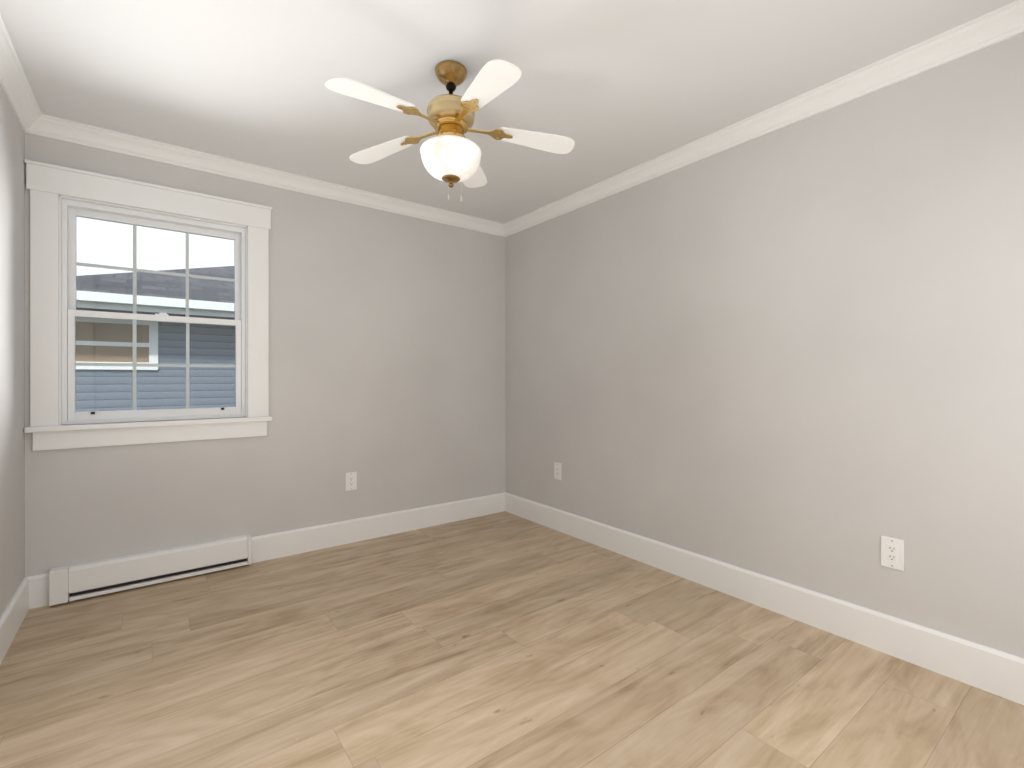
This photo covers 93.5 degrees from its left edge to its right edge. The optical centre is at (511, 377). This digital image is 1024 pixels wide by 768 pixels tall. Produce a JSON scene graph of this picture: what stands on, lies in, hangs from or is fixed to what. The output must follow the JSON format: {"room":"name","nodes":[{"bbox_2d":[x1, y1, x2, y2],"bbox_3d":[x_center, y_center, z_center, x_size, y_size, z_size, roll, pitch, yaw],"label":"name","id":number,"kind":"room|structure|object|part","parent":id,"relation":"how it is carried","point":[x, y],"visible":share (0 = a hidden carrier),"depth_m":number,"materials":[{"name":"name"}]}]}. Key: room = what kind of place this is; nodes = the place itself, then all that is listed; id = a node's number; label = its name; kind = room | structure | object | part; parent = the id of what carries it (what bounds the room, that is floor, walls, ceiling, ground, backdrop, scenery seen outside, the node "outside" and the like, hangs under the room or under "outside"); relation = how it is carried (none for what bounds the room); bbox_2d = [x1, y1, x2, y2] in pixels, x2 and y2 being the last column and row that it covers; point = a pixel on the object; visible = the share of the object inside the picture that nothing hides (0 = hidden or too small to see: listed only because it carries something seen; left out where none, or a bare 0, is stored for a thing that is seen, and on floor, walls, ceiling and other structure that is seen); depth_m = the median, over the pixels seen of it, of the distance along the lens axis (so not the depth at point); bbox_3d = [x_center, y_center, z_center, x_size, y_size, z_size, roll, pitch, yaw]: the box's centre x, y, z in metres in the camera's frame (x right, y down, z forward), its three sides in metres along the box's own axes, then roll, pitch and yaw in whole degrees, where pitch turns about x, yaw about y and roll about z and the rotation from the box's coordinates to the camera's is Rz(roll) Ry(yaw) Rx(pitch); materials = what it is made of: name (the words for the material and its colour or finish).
{"room":"empty bedroom","nodes":[
{"label":"empty bedroom","id":0,"kind":"room"},
{"bbox_2d":[0,84,24,615],"bbox_3d":[-1.260,-0.075,0.772,0.150,2.330,3.950,0,0,-37],"label":"wall","id":1,"kind":"structure","parent":0,"point":[12,355],"depth_m":2.05,"materials":[{"name":"paint"}]},
{"bbox_2d":[0,575,39,663],"bbox_3d":[-1.189,1.015,0.826,0.030,0.150,3.650,0,0,-37],"label":"baseboard","id":2,"kind":"structure","parent":1,"relation":"attached to","point":[27,596],"depth_m":2.09,"materials":[{"name":"white wood"}]},
{"bbox_2d":[0,12,47,136],"bbox_3d":[-1.174,-1.199,0.837,0.066,0.082,3.650,0,0,-37],"label":"crown molding","id":3,"kind":"structure","parent":1,"relation":"attached to","point":[14,81],"depth_m":2.00,"materials":[{"name":"white wood"}]},
{"bbox_2d":[25,133,504,576],"bbox_3d":[-1.222,-0.075,3.180,2.810,2.330,0.150,0,0,-37],"label":"wall","id":4,"kind":"structure","parent":0,"point":[386,356],"depth_m":3.10,"materials":[{"name":"paint"}]},
{"bbox_2d":[24,159,271,450],"bbox_3d":[-1.897,-0.339,2.622,1.054,1.367,0.160,0,0,-37],"label":"window","id":5,"kind":"structure","parent":4,"relation":"in","point":[55,312],"depth_m":2.55,"materials":[{"name":"white"}]},
{"bbox_3d":[-2.238,-0.330,2.308,0.098,1.120,0.019,0,0,-37],"label":"casing","id":6,"kind":"part","parent":5,"relation":"part of","materials":[{"name":"white wood"}]},
{"bbox_3d":[-1.924,-0.327,2.648,0.800,1.114,0.085,0,0,-37],"label":"frame","id":7,"kind":"part","parent":5,"relation":"part of","materials":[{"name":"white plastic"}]},
{"bbox_3d":[-1.936,-0.585,2.664,0.758,0.547,0.030,0,0,-37],"label":"sash","id":8,"kind":"part","parent":5,"relation":"part of","materials":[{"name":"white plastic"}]},
{"bbox_3d":[-1.912,-0.066,2.632,0.758,0.551,0.030,0,0,-37],"label":"sash","id":9,"kind":"part","parent":5,"relation":"part of","materials":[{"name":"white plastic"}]},
{"bbox_3d":[-1.936,-0.582,2.664,0.710,0.491,0.012,0,0,-37],"label":"sash glass","id":10,"kind":"part","parent":5,"relation":"part of","materials":[{"name":"clear glass"}]},
{"bbox_3d":[-1.912,-0.070,2.632,0.710,0.485,0.012,0,0,-37],"label":"sash glass","id":11,"kind":"part","parent":5,"relation":"part of","materials":[{"name":"clear glass"}]},
{"bbox_3d":[-1.506,-0.330,2.860,0.110,1.120,0.019,0,0,-37],"label":"casing","id":12,"kind":"part","parent":5,"relation":"part of","materials":[{"name":"white wood"}]},
{"bbox_2d":[49,534,250,605],"bbox_3d":[-1.866,0.997,2.557,0.850,0.162,0.066,0,0,-37],"label":"heater","id":13,"kind":"object","parent":4,"relation":"attached to","point":[73,582],"visible":0.96,"depth_m":2.50,"materials":[{"name":"white metal"}]},
{"bbox_2d":[44,115,503,235],"bbox_3d":[-1.153,-1.199,3.097,2.640,0.082,0.066,0,0,-37],"label":"crown molding","id":14,"kind":"structure","parent":4,"relation":"attached to","point":[61,129],"depth_m":2.80,"materials":[{"name":"white wood"}]},
{"bbox_2d":[346,472,356,490],"bbox_3d":[-1.067,0.685,3.198,0.074,0.120,0.007,0,0,-37],"label":"electrical outlet","id":15,"kind":"object","parent":4,"relation":"attached to","point":[351,480],"visible":1,"depth_m":3.20,"materials":[{"name":"white plastic"}]},
{"bbox_2d":[251,493,503,562],"bbox_3d":[-0.803,1.015,3.392,1.845,0.150,0.016,0,0,-37],"label":"baseboard","id":16,"kind":"structure","parent":4,"relation":"attached to","point":[302,540],"depth_m":3.25,"materials":[{"name":"white wood"}]},
{"bbox_2d":[0,0,1016,223],"bbox_3d":[-0.078,-1.300,1.663,3.110,0.120,3.950,0,0,-37],"label":"ceiling","id":17,"kind":"structure","parent":0,"point":[610,88],"depth_m":1.94,"materials":[{"name":"white paint"}]},
{"bbox_2d":[325,59,574,201],"bbox_3d":[-0.250,-0.997,1.914,0.977,0.486,0.976,0,0,-37],"label":"ceiling fan","id":18,"kind":"object","parent":17,"relation":"hanging from","point":[450,152],"visible":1,"depth_m":1.88,"materials":[{"name":"white wood"}]},
{"bbox_3d":[-0.484,-0.989,1.685,0.326,0.046,0.140,0,0,-37],"label":"blade","id":19,"kind":"part","parent":18,"relation":"part of","materials":[{"name":"white wood"}]},
{"bbox_3d":[-0.564,-0.989,2.094,0.213,0.046,0.311,0,0,-37],"label":"blade","id":20,"kind":"part","parent":18,"relation":"part of","materials":[{"name":"white wood"}]},
{"bbox_3d":[-0.246,-1.067,1.943,0.192,0.094,0.192,0,0,-37],"label":"motor","id":21,"kind":"part","parent":18,"relation":"part of","materials":[{"name":"gold metal"}]},
{"bbox_3d":[-0.246,-0.877,1.943,0.246,0.146,0.246,0,0,-37],"label":"lamp shade","id":22,"kind":"part","parent":18,"relation":"part of","materials":[{"name":"white glass"}]},
{"bbox_3d":[-0.198,-0.989,2.293,0.270,0.046,0.271,0,0,-37],"label":"blade","id":23,"kind":"part","parent":18,"relation":"part of","materials":[{"name":"white wood"}]},
{"bbox_3d":[-0.086,-0.989,1.630,0.138,0.046,0.325,0,0,-37],"label":"blade","id":24,"kind":"part","parent":18,"relation":"part of","materials":[{"name":"white wood"}]},
{"bbox_3d":[0.101,-0.989,2.003,0.311,0.046,0.212,0,0,-37],"label":"blade","id":25,"kind":"part","parent":18,"relation":"part of","materials":[{"name":"white wood"}]},
{"bbox_2d":[0,511,1023,767],"bbox_3d":[-0.078,1.150,1.663,3.110,0.120,3.950,0,0,-37],"label":"floor","id":26,"kind":"structure","parent":0,"point":[504,639],"depth_m":1.76,"materials":[{"name":"brown wood"}]},
{"bbox_2d":[505,33,1023,657],"bbox_3d":[1.104,-0.075,2.553,0.150,2.330,3.950,0,0,-37],"label":"wall","id":27,"kind":"structure","parent":0,"point":[793,353],"depth_m":2.12,"materials":[{"name":"paint"}]},
{"bbox_2d":[554,462,560,479],"bbox_3d":[0.328,0.668,3.452,0.007,0.120,0.074,0,0,-37],"label":"electrical outlet","id":28,"kind":"object","parent":27,"relation":"attached to","point":[557,471],"visible":1,"depth_m":3.45,"materials":[{"name":"white plastic"}]},
{"bbox_2d":[502,0,1023,236],"bbox_3d":[1.017,-1.199,2.488,0.066,0.082,3.650,0,0,-37],"label":"crown molding","id":29,"kind":"structure","parent":27,"relation":"attached to","point":[1003,23],"depth_m":2.09,"materials":[{"name":"white wood"}]},
{"bbox_2d":[504,492,1023,704],"bbox_3d":[1.037,1.015,2.503,0.016,0.150,3.650,0,0,-37],"label":"baseboard","id":30,"kind":"structure","parent":27,"relation":"attached to","point":[990,670],"depth_m":2.10,"materials":[{"name":"white wood"}]},
{"bbox_2d":[881,536,903,570],"bbox_3d":[1.498,0.690,1.899,0.007,0.120,0.074,0,0,-37],"label":"electrical outlet","id":31,"kind":"object","parent":27,"relation":"attached to","point":[892,552],"visible":1,"depth_m":1.90,"materials":[{"name":"white plastic"}]},
{"label":"outside","id":32,"kind":"structure","parent":0,"visible":0},
{"bbox_3d":[-4.220,2.150,11.470,32.000,0.120,16.600,0,0,-37],"label":"ground","id":33,"kind":"structure","parent":32,"visible":0},
{"bbox_2d":[76,322,234,411],"bbox_3d":[1.253,0.645,10.398,16.550,2.890,0.200,0,0,-37],"label":"wall","id":34,"kind":"structure","parent":33,"relation":"on","point":[170,380],"depth_m":6.11,"materials":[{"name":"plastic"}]},
{"bbox_2d":[76,317,157,369],"bbox_3d":[-4.822,-0.420,5.682,1.050,0.640,0.040,0,0,-37],"label":"trim","id":35,"kind":"structure","parent":34,"relation":"attached to","point":[128,344],"depth_m":5.80,"materials":[{"name":"white"}]},
{"bbox_2d":[76,321,148,362],"bbox_3d":[-4.823,-0.420,5.683,0.870,0.460,0.006,0,0,-37],"label":"pane","id":36,"kind":"object","parent":35,"relation":"in","point":[98,352],"depth_m":5.72,"materials":[{"name":"brown"}]},
{"bbox_2d":[77,290,233,317],"bbox_3d":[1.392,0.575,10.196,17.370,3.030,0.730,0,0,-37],"label":"eave","id":37,"kind":"object","parent":34,"relation":"attached to","point":[139,305],"depth_m":5.59,"materials":[{"name":"white"}]},
{"bbox_2d":[77,266,233,302],"bbox_3d":[-2.229,-2.515,15.018,17.350,3.150,12.630,0,0,-37],"label":"roof shingles","id":38,"kind":"object","parent":37,"relation":"on","point":[180,282],"depth_m":6.09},
{"bbox_2d":[77,307,233,319],"bbox_3d":[1.418,-0.795,10.178,17.350,0.030,0.450,0,0,-37],"label":"soffit","id":39,"kind":"structure","parent":37,"relation":"attached to","point":[124,311],"depth_m":5.83,"materials":[{"name":"grey"}]}
]}

